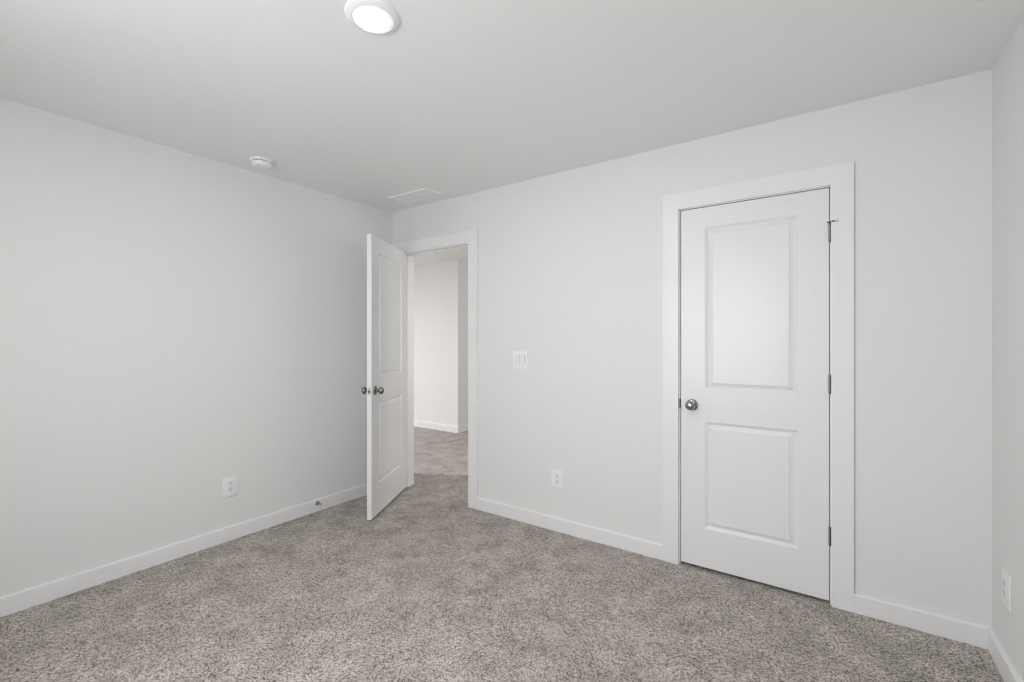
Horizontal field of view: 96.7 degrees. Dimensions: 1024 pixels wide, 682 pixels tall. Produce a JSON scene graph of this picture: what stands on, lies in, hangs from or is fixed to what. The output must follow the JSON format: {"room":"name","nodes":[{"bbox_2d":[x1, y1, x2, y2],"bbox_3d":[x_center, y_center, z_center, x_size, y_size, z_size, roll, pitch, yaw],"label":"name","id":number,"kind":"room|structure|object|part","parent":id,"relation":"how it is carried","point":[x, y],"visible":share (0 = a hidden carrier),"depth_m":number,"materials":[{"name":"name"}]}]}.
{"room":"empty bedroom","nodes":[
{"label":"empty bedroom","id":0,"kind":"room"},
{"bbox_2d":[0,98,392,596],"bbox_3d":[-2.119,0.079,2.656,0.116,2.540,3.516,0,0,35],"label":"wall","id":1,"kind":"structure","parent":0,"point":[175,323],"depth_m":2.64,"materials":[{"name":"white paint"}]},
{"bbox_2d":[0,484,366,616],"bbox_3d":[-2.031,1.263,2.666,0.017,0.112,3.400,0,0,35],"label":"baseboard","id":2,"kind":"structure","parent":1,"relation":"attached to","point":[24,599],"depth_m":2.63,"materials":[{"name":"white paint"}]},
{"bbox_2d":[223,474,237,497],"bbox_3d":[-1.830,0.949,2.961,0.010,0.133,0.089,0,0,35],"label":"wall outlet","id":3,"kind":"object","parent":1,"relation":"attached to","point":[230,483],"visible":1,"depth_m":2.96,"materials":[{"name":"white plastic"}]},
{"bbox_2d":[228,481,232,491],"bbox_3d":[-1.828,0.949,2.960,0.005,0.067,0.034,0,0,35],"label":"receptacle","id":4,"kind":"object","parent":3,"relation":"attached to","point":[230,483],"depth_m":2.96,"materials":[{"name":"grey plastic"}]},
{"bbox_2d":[414,260,467,425],"bbox_3d":[-1.370,0.074,8.588,3.531,2.550,2.927,0,0,35],"label":"wall","id":5,"kind":"structure","parent":0,"point":[440,289],"depth_m":6.57,"materials":[{"name":"white paint"}]},
{"bbox_2d":[414,420,467,432],"bbox_3d":[-1.396,1.263,8.535,3.548,0.112,2.844,0,0,35],"label":"baseboard","id":6,"kind":"structure","parent":5,"relation":"attached to","point":[455,429],"depth_m":6.53,"materials":[{"name":"white paint"}]},
{"bbox_2d":[0,426,1003,681],"bbox_3d":[-0.929,1.296,4.945,8.420,0.008,8.520,0,0,35],"label":"floor","id":7,"kind":"structure","parent":0,"point":[432,587],"depth_m":2.13,"materials":[{"name":"carpet"}]},
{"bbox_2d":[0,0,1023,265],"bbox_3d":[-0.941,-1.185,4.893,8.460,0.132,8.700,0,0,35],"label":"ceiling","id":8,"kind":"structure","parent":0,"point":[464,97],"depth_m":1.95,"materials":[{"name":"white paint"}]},
{"bbox_2d":[249,156,273,169],"bbox_3d":[-1.589,-1.120,2.895,0.140,0.046,0.140,0,0,35],"label":"smoke detector","id":9,"kind":"object","parent":8,"relation":"attached to","point":[259,162],"visible":1,"depth_m":2.86,"materials":[{"name":"white plastic"}]},
{"bbox_2d":[344,0,400,34],"bbox_3d":[-0.490,-1.134,1.604,0.189,0.017,0.189,0,0,35],"label":"recessed light","id":10,"kind":"object","parent":8,"relation":"in","point":[376,17],"visible":1,"depth_m":1.58,"materials":[{"name":"white plastic"}]},
{"bbox_2d":[356,9,388,30],"bbox_3d":[-0.490,-1.127,1.604,0.110,0.002,0.110,0,0,35],"label":"diffuser","id":11,"kind":"object","parent":10,"relation":"attached to","point":[366,19],"depth_m":1.60,"materials":[{"name":"white plastic"}]},
{"bbox_2d":[388,187,442,203],"bbox_3d":[-0.762,-1.136,3.600,0.418,0.012,0.194,0,0,35],"label":"ceiling vent","id":12,"kind":"object","parent":8,"relation":"in","point":[423,193],"visible":1,"depth_m":3.59,"materials":[{"name":"white metal"}]},
{"bbox_2d":[393,69,991,626],"bbox_3d":[0.296,0.079,3.187,4.280,2.540,0.116,0,0,35],"label":"wall","id":13,"kind":"structure","parent":0,"point":[570,262],"depth_m":2.26,"materials":[{"name":"white paint"}]},
{"bbox_2d":[361,234,406,519],"bbox_3d":[-0.974,0.260,3.604,0.162,2.029,0.768,0,0,6],"label":"door","id":14,"kind":"structure","parent":13,"relation":"in","point":[386,390],"depth_m":3.49,"materials":[{"name":"white paint"}]},
{"bbox_3d":[-1.060,0.363,3.299,0.054,0.054,0.054,0,0,6],"label":"knob","id":15,"kind":"part","parent":14,"relation":"part of","materials":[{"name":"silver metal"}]},
{"bbox_3d":[-0.953,0.363,3.288,0.054,0.054,0.054,0,0,6],"label":"knob","id":16,"kind":"part","parent":14,"relation":"part of","materials":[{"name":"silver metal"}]},
{"bbox_2d":[394,229,477,508],"bbox_3d":[-0.612,0.234,3.820,0.944,2.171,0.152,0,0,35],"label":"door frame","id":17,"kind":"structure","parent":13,"relation":"attached to","point":[465,239],"depth_m":3.54,"materials":[{"name":"white paint"}]},
{"bbox_3d":[-0.574,0.234,3.875,0.944,2.171,0.018,0,0,35],"label":"hall casing","id":18,"kind":"part","parent":17,"relation":"part of","materials":[{"name":"white paint"}]},
{"bbox_2d":[513,351,527,368],"bbox_3d":[0.060,0.142,3.274,0.127,0.128,0.012,0,0,35],"label":"light switch","id":19,"kind":"object","parent":13,"relation":"attached to","point":[520,358],"visible":1,"depth_m":3.27,"materials":[{"name":"white plastic"}]},
{"bbox_2d":[551,468,562,489],"bbox_3d":[0.308,0.945,3.102,0.089,0.133,0.010,0,0,35],"label":"wall outlet","id":20,"kind":"object","parent":13,"relation":"attached to","point":[556,474],"visible":1,"depth_m":3.10,"materials":[{"name":"white plastic"}]},
{"bbox_2d":[555,474,558,483],"bbox_3d":[0.307,0.945,3.101,0.034,0.067,0.005,0,0,35],"label":"receptacle","id":21,"kind":"object","parent":20,"relation":"attached to","point":[556,475],"depth_m":3.10,"materials":[{"name":"grey plastic"}]},
{"bbox_2d":[477,497,662,559],"bbox_3d":[0.315,1.263,3.093,1.408,0.112,0.017,0,0,35],"label":"baseboard","id":22,"kind":"structure","parent":13,"relation":"attached to","point":[644,547],"depth_m":3.01,"materials":[{"name":"white paint"}]},
{"bbox_2d":[663,161,853,612],"bbox_3d":[1.300,0.234,2.487,0.903,2.171,0.152,0,0,35],"label":"door frame","id":23,"kind":"structure","parent":13,"relation":"attached to","point":[839,178],"depth_m":2.22,"materials":[{"name":"white paint"}]},
{"bbox_2d":[681,188,837,600],"bbox_3d":[1.293,0.266,2.443,0.742,2.029,0.162,0,0,35],"label":"door","id":24,"kind":"structure","parent":13,"relation":"in","point":[756,379],"depth_m":2.42,"materials":[{"name":"white paint"}]},
{"bbox_3d":[1.009,0.369,2.576,0.054,0.054,0.054,0,0,35],"label":"knob","id":25,"kind":"part","parent":24,"relation":"part of","materials":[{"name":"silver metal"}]},
{"bbox_2d":[854,592,992,648],"bbox_3d":[1.823,1.263,2.042,0.465,0.112,0.017,0,0,35],"label":"baseboard","id":26,"kind":"structure","parent":13,"relation":"attached to","point":[971,633],"depth_m":2.03,"materials":[{"name":"white paint"}]},
{"bbox_2d":[992,17,1023,681],"bbox_3d":[1.095,0.079,0.488,0.116,2.540,3.632,0,0,35],"label":"wall","id":27,"kind":"structure","parent":0,"point":[1008,71],"depth_m":1.75,"materials":[{"name":"white paint"}]},
{"bbox_2d":[988,628,1022,681],"bbox_3d":[1.035,1.263,0.519,0.017,0.112,3.383,0,0,35],"label":"baseboard","id":28,"kind":"structure","parent":27,"relation":"attached to","point":[1008,672],"depth_m":1.77,"materials":[{"name":"white paint"}]},
{"bbox_2d":[1002,567,1010,611],"bbox_3d":[1.898,0.956,1.750,0.010,0.133,0.089,0,0,35],"label":"wall outlet","id":29,"kind":"object","parent":27,"relation":"attached to","point":[1006,578],"visible":1,"depth_m":1.74,"materials":[{"name":"white plastic"}]},
{"bbox_2d":[1003,578,1005,598],"bbox_3d":[1.896,0.956,1.752,0.005,0.067,0.034,0,0,35],"label":"receptacle","id":30,"kind":"object","parent":29,"relation":"attached to","point":[1004,579],"depth_m":1.75,"materials":[{"name":"grey plastic"}]}
]}

